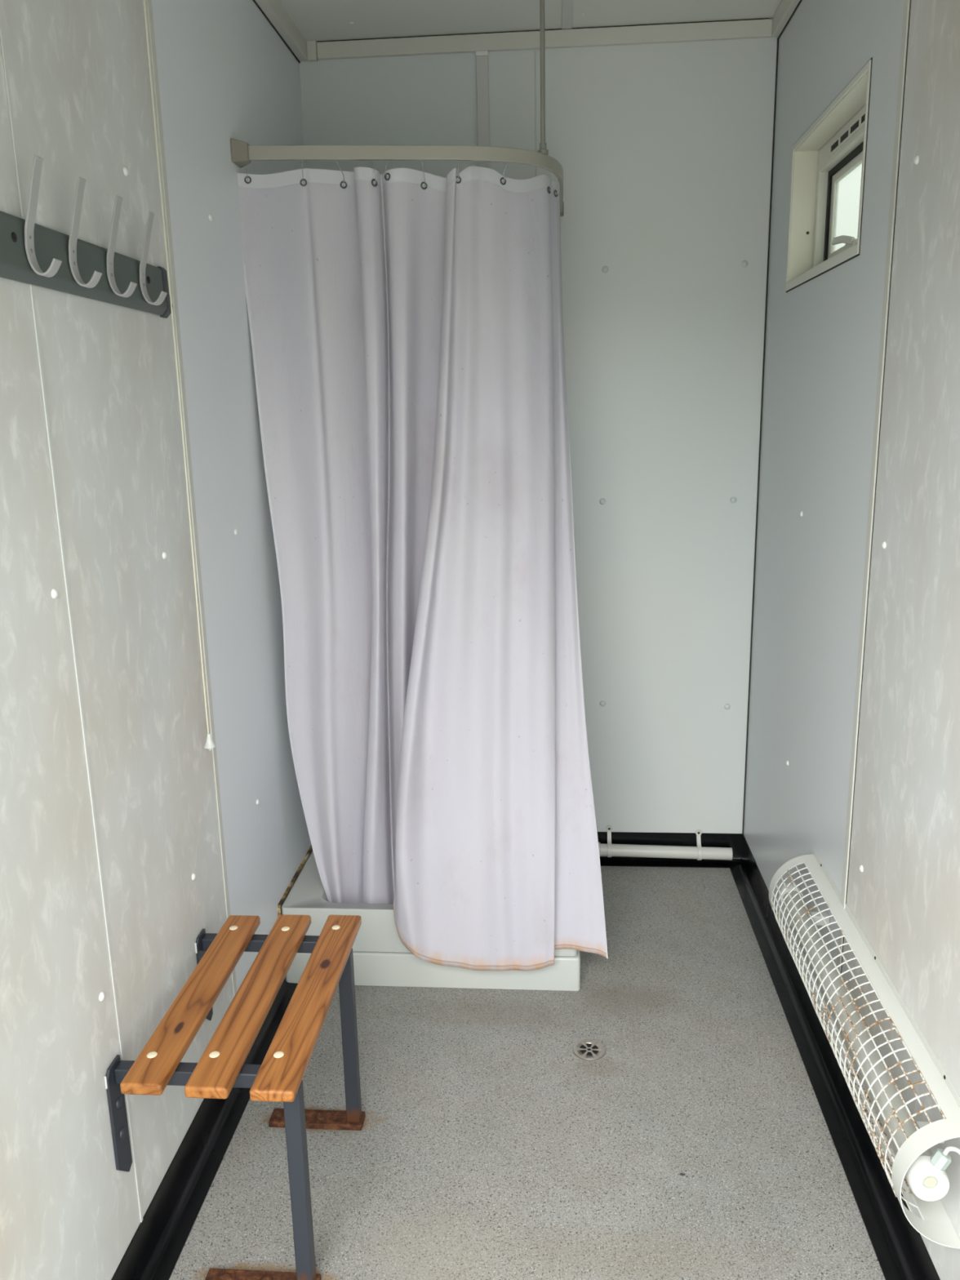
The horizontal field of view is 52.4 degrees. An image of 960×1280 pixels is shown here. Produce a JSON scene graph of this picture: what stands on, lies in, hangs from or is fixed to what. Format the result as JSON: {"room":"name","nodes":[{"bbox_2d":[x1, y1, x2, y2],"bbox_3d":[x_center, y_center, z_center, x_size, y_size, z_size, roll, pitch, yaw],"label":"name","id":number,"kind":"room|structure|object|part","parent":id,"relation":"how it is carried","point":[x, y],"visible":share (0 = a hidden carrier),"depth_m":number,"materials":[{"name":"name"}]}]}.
{"room":"shower room","nodes":[
{"label":"shower room","id":0,"kind":"room"},
{"bbox_2d":[0,0,312,1279],"bbox_3d":[-0.653,-0.185,1.854,0.085,2.603,2.864,0,13,5],"label":"wall","id":1,"kind":"structure","parent":0,"point":[79,77],"depth_m":1.72,"materials":[{"name":"paint"}]},
{"bbox_2d":[0,7,142,1222],"bbox_3d":[-0.642,-0.115,1.507,0.002,2.483,0.008,0,13,5],"label":"trim","id":2,"kind":"structure","parent":1,"relation":"attached to","point":[2,36],"depth_m":1.52,"materials":[{"name":"grey plastic"}]},
{"bbox_2d":[0,155,173,318],"bbox_3d":[-0.616,-0.618,1.497,0.057,0.168,0.774,0,13,5],"label":"hook rail","id":3,"kind":"object","parent":1,"relation":"attached to","point":[32,253],"visible":1,"depth_m":1.50,"materials":[{"name":"grey metal"}]},
{"bbox_2d":[146,0,236,997],"bbox_3d":[-0.600,-0.259,2.046,0.002,2.449,0.018,0,13,5],"label":"trim","id":4,"kind":"structure","parent":1,"relation":"attached to","point":[148,2],"depth_m":2.01,"materials":[{"name":"grey plastic"}]},
{"bbox_2d":[111,979,297,1279],"bbox_3d":[-0.594,1.118,1.763,0.051,0.104,1.901,0,13,5],"label":"baseboard","id":5,"kind":"structure","parent":1,"relation":"attached to","point":[155,1248],"depth_m":1.97,"materials":[{"name":"black plastic"}]},
{"bbox_2d":[253,0,307,62],"bbox_3d":[-0.626,-1.433,1.579,0.028,0.050,2.704,0,13,5],"label":"trim","id":6,"kind":"structure","parent":1,"relation":"attached to","point":[273,10],"depth_m":2.67,"materials":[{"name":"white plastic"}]},
{"bbox_2d":[168,866,884,1279],"bbox_3d":[0.123,1.187,2.116,1.585,0.220,2.864,0,13,5],"label":"floor","id":7,"kind":"structure","parent":0,"point":[700,1145],"depth_m":2.11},
{"bbox_2d":[103,914,365,1279],"bbox_3d":[-0.441,0.890,1.905,0.336,0.477,0.567,0,13,5],"label":"bench","id":8,"kind":"object","parent":7,"relation":"on","point":[221,1068],"visible":1,"depth_m":1.76,"materials":[{"name":"brown wood"}]},
{"bbox_3d":[-0.624,0.830,1.685,0.005,0.225,0.049,0,13,5],"label":"wall plate","id":9,"kind":"part","parent":8,"relation":"part of","materials":[{"name":"grey metal"}]},
{"bbox_3d":[-0.592,0.728,2.093,0.005,0.213,0.049,0,13,5],"label":"wall plate","id":10,"kind":"part","parent":8,"relation":"part of","materials":[{"name":"grey metal"}]},
{"bbox_3d":[-0.394,1.161,1.758,0.208,0.014,0.046,0,13,5],"label":"foot plate","id":11,"kind":"part","parent":8,"relation":"part of","materials":[{"name":"metal"}]},
{"bbox_3d":[-0.314,0.955,1.702,0.028,0.410,0.029,0,13,5],"label":"leg","id":12,"kind":"part","parent":8,"relation":"part of","materials":[{"name":"metal"}]},
{"bbox_3d":[-0.362,1.065,2.167,0.208,0.014,0.046,0,13,5],"label":"foot plate","id":13,"kind":"part","parent":8,"relation":"part of","materials":[{"name":"metal"}]},
{"bbox_3d":[-0.282,0.859,2.112,0.028,0.410,0.029,0,13,5],"label":"leg","id":14,"kind":"part","parent":8,"relation":"part of","materials":[{"name":"metal"}]},
{"bbox_2d":[277,844,580,991],"bbox_3d":[-0.110,0.744,3.030,0.821,0.235,0.800,0,13,5],"label":"shower tray","id":15,"kind":"object","parent":7,"relation":"on","point":[380,958],"visible":0.2,"depth_m":2.65,"materials":[{"name":"white plastic"}]},
{"bbox_2d":[572,1039,605,1060],"bbox_3d":[0.268,1.005,2.394,0.082,0.003,0.082,0,13,5],"label":"floor drain","id":16,"kind":"object","parent":7,"relation":"on","point":[584,1049],"visible":1,"depth_m":2.39,"materials":[{"name":"metal"}]},
{"bbox_2d":[278,0,782,41],"bbox_3d":[0.067,-1.481,1.492,1.585,0.064,2.864,0,13,5],"label":"ceiling","id":17,"kind":"structure","parent":0,"point":[317,20],"depth_m":2.71,"materials":[{"name":"white"}]},
{"bbox_2d":[143,0,216,751],"bbox_3d":[-0.587,-0.622,1.857,0.025,1.757,0.025,0,13,5],"label":"pull cord","id":18,"kind":"object","parent":17,"relation":"hanging from","point":[210,744],"visible":1,"depth_m":1.89,"materials":[{"name":"white fabric"}]},
{"bbox_2d":[299,35,777,833],"bbox_3d":[0.186,-0.507,3.155,1.395,2.603,0.065,0,13,5],"label":"wall","id":19,"kind":"structure","parent":0,"point":[664,151],"depth_m":3.00,"materials":[{"name":"grey paint"}]},
{"bbox_2d":[306,40,317,62],"bbox_3d":[-0.496,-1.738,2.880,0.029,0.052,0.018,0,13,5],"label":"trim","id":20,"kind":"structure","parent":19,"relation":"attached to","point":[312,55],"depth_m":2.87,"materials":[{"name":"white plastic"}]},
{"bbox_2d":[230,0,564,216],"bbox_3d":[-0.066,-1.407,2.422,1.066,0.504,0.415,-11,16,-35],"label":"rail","id":21,"kind":"object","parent":19,"relation":"attached to","point":[242,153],"visible":0.92,"depth_m":2.31,"materials":[{"name":"white metal"}]},
{"bbox_2d":[236,160,608,971],"bbox_3d":[-0.134,-0.137,2.481,0.834,2.034,0.440,-4,13,-11],"label":"shower curtain","id":22,"kind":"object","parent":21,"relation":"hanging from","point":[406,324],"visible":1,"depth_m":2.47,"materials":[{"name":"fabric"}]},
{"bbox_3d":[0.150,-1.418,2.336,0.011,0.452,0.011,-4,13,-10],"label":"hanger rod","id":23,"kind":"part","parent":21,"relation":"part of","materials":[{"name":"silver metal"}]},
{"bbox_2d":[475,50,489,168],"bbox_3d":[0.029,-0.592,3.113,0.036,2.315,0.011,0,13,5],"label":"trim","id":24,"kind":"structure","parent":19,"relation":"attached to","point":[482,56],"depth_m":2.88,"materials":[{"name":"grey"}]},
{"bbox_2d":[534,49,537,176],"bbox_3d":[0.184,-0.593,3.105,0.004,2.313,0.002,0,13,5],"label":"trim","id":25,"kind":"structure","parent":19,"relation":"attached to","point":[535,50],"depth_m":2.87,"materials":[{"name":"grey metal"}]},
{"bbox_2d":[316,17,772,60],"bbox_3d":[0.175,-1.740,2.829,1.315,0.044,0.014,0,13,5],"label":"trim","id":26,"kind":"structure","parent":19,"relation":"attached to","point":[752,28],"depth_m":2.82,"materials":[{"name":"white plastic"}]},
{"bbox_2d":[596,825,732,860],"bbox_3d":[0.603,0.697,3.345,0.513,0.115,0.054,0,13,5],"label":"pipe","id":27,"kind":"object","parent":19,"relation":"attached to","point":[699,852],"visible":0.77,"depth_m":3.33,"materials":[{"name":"white plastic"}]},
{"bbox_2d":[597,831,742,867],"bbox_3d":[0.616,0.721,3.355,0.569,0.104,0.051,0,13,5],"label":"baseboard","id":28,"kind":"structure","parent":19,"relation":"attached to","point":[734,841],"depth_m":3.36,"materials":[{"name":"black plastic"}]},
{"bbox_2d":[743,0,959,1279],"bbox_3d":[0.827,-0.189,1.737,0.115,2.603,2.864,0,13,5],"label":"wall","id":29,"kind":"structure","parent":0,"point":[823,334],"depth_m":1.95,"materials":[{"name":"paint"}]},
{"bbox_2d":[742,37,778,835],"bbox_3d":[0.876,-0.526,3.066,0.004,2.453,0.004,0,13,5],"label":"trim","id":30,"kind":"structure","parent":29,"relation":"attached to","point":[777,50],"depth_m":3.03,"materials":[{"name":"grey"}]},
{"bbox_2d":[772,0,801,39],"bbox_3d":[0.739,-1.434,1.465,0.022,0.050,2.692,0,13,5],"label":"trim","id":31,"kind":"structure","parent":29,"relation":"attached to","point":[786,8],"depth_m":2.66,"materials":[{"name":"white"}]},
{"bbox_2d":[785,57,872,292],"bbox_3d":[0.870,-1.067,2.329,0.110,0.374,0.674,0,13,5],"label":"window","id":32,"kind":"structure","parent":29,"relation":"in","point":[840,140],"depth_m":2.51,"materials":[{"name":"white plastic"}]},
{"bbox_3d":[0.895,-1.071,2.325,0.028,0.328,0.642,0,13,5],"label":"frame","id":33,"kind":"part","parent":32,"relation":"part of","materials":[{"name":"white plastic"}]},
{"bbox_3d":[0.862,-0.950,2.323,0.016,0.035,0.127,-1,13,0],"label":"lever","id":34,"kind":"part","parent":32,"relation":"part of","materials":[{"name":"white plastic"}]},
{"bbox_3d":[0.918,-1.051,2.320,0.014,0.222,0.580,0,13,5],"label":"sash","id":35,"kind":"part","parent":32,"relation":"part of","materials":[{"name":"white plastic"}]},
{"bbox_2d":[826,111,865,158],"bbox_3d":[0.875,-1.198,2.282,0.004,0.026,0.450,0,13,5],"label":"vent grille","id":36,"kind":"object","parent":32,"relation":"attached to","point":[851,134],"depth_m":2.34,"materials":[{"name":"white plastic"}]},
{"bbox_3d":[0.919,-1.054,2.320,0.004,0.184,0.540,0,13,5],"label":"pane","id":37,"kind":"part","parent":32,"relation":"part of","materials":[{"name":"clear glass"}]},
{"bbox_3d":[0.872,-0.925,2.285,0.016,0.018,0.070,0,13,5],"label":"handle","id":38,"kind":"part","parent":32,"relation":"part of","materials":[{"name":"white plastic"}]},
{"bbox_2d":[729,834,940,1279],"bbox_3d":[0.776,1.024,2.047,0.051,0.104,2.704,0,13,5],"label":"baseboard","id":39,"kind":"structure","parent":29,"relation":"attached to","point":[901,1252],"depth_m":2.16,"materials":[{"name":"black plastic"}]},
{"bbox_2d":[768,849,959,1248],"bbox_3d":[0.741,0.744,1.980,0.108,0.232,0.967,0,13,5],"label":"guard","id":40,"kind":"object","parent":29,"relation":"attached to","point":[936,1225],"visible":0.99,"depth_m":1.77,"materials":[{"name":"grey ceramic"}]},
{"bbox_3d":[0.773,0.839,2.002,0.046,0.012,0.891,0,13,5],"label":"rail","id":41,"kind":"part","parent":40,"relation":"part of","materials":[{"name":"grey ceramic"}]},
{"bbox_3d":[0.776,0.645,1.956,0.030,0.006,0.891,0,13,5],"label":"rail","id":42,"kind":"part","parent":40,"relation":"part of","materials":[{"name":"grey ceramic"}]},
{"bbox_2d":[777,882,959,1201],"bbox_3d":[0.743,0.736,1.900,0.091,0.095,1.067,0,13,5],"label":"heater","id":43,"kind":"object","parent":29,"relation":"attached to","point":[926,1177],"visible":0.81,"depth_m":1.74,"materials":[{"name":"white painted steel"}]},
{"bbox_2d":[831,0,911,1040],"bbox_3d":[0.790,-0.270,1.970,0.004,2.449,0.026,0,13,5],"label":"trim","id":44,"kind":"structure","parent":29,"relation":"attached to","point":[907,2],"depth_m":1.94,"materials":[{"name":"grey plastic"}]}
]}

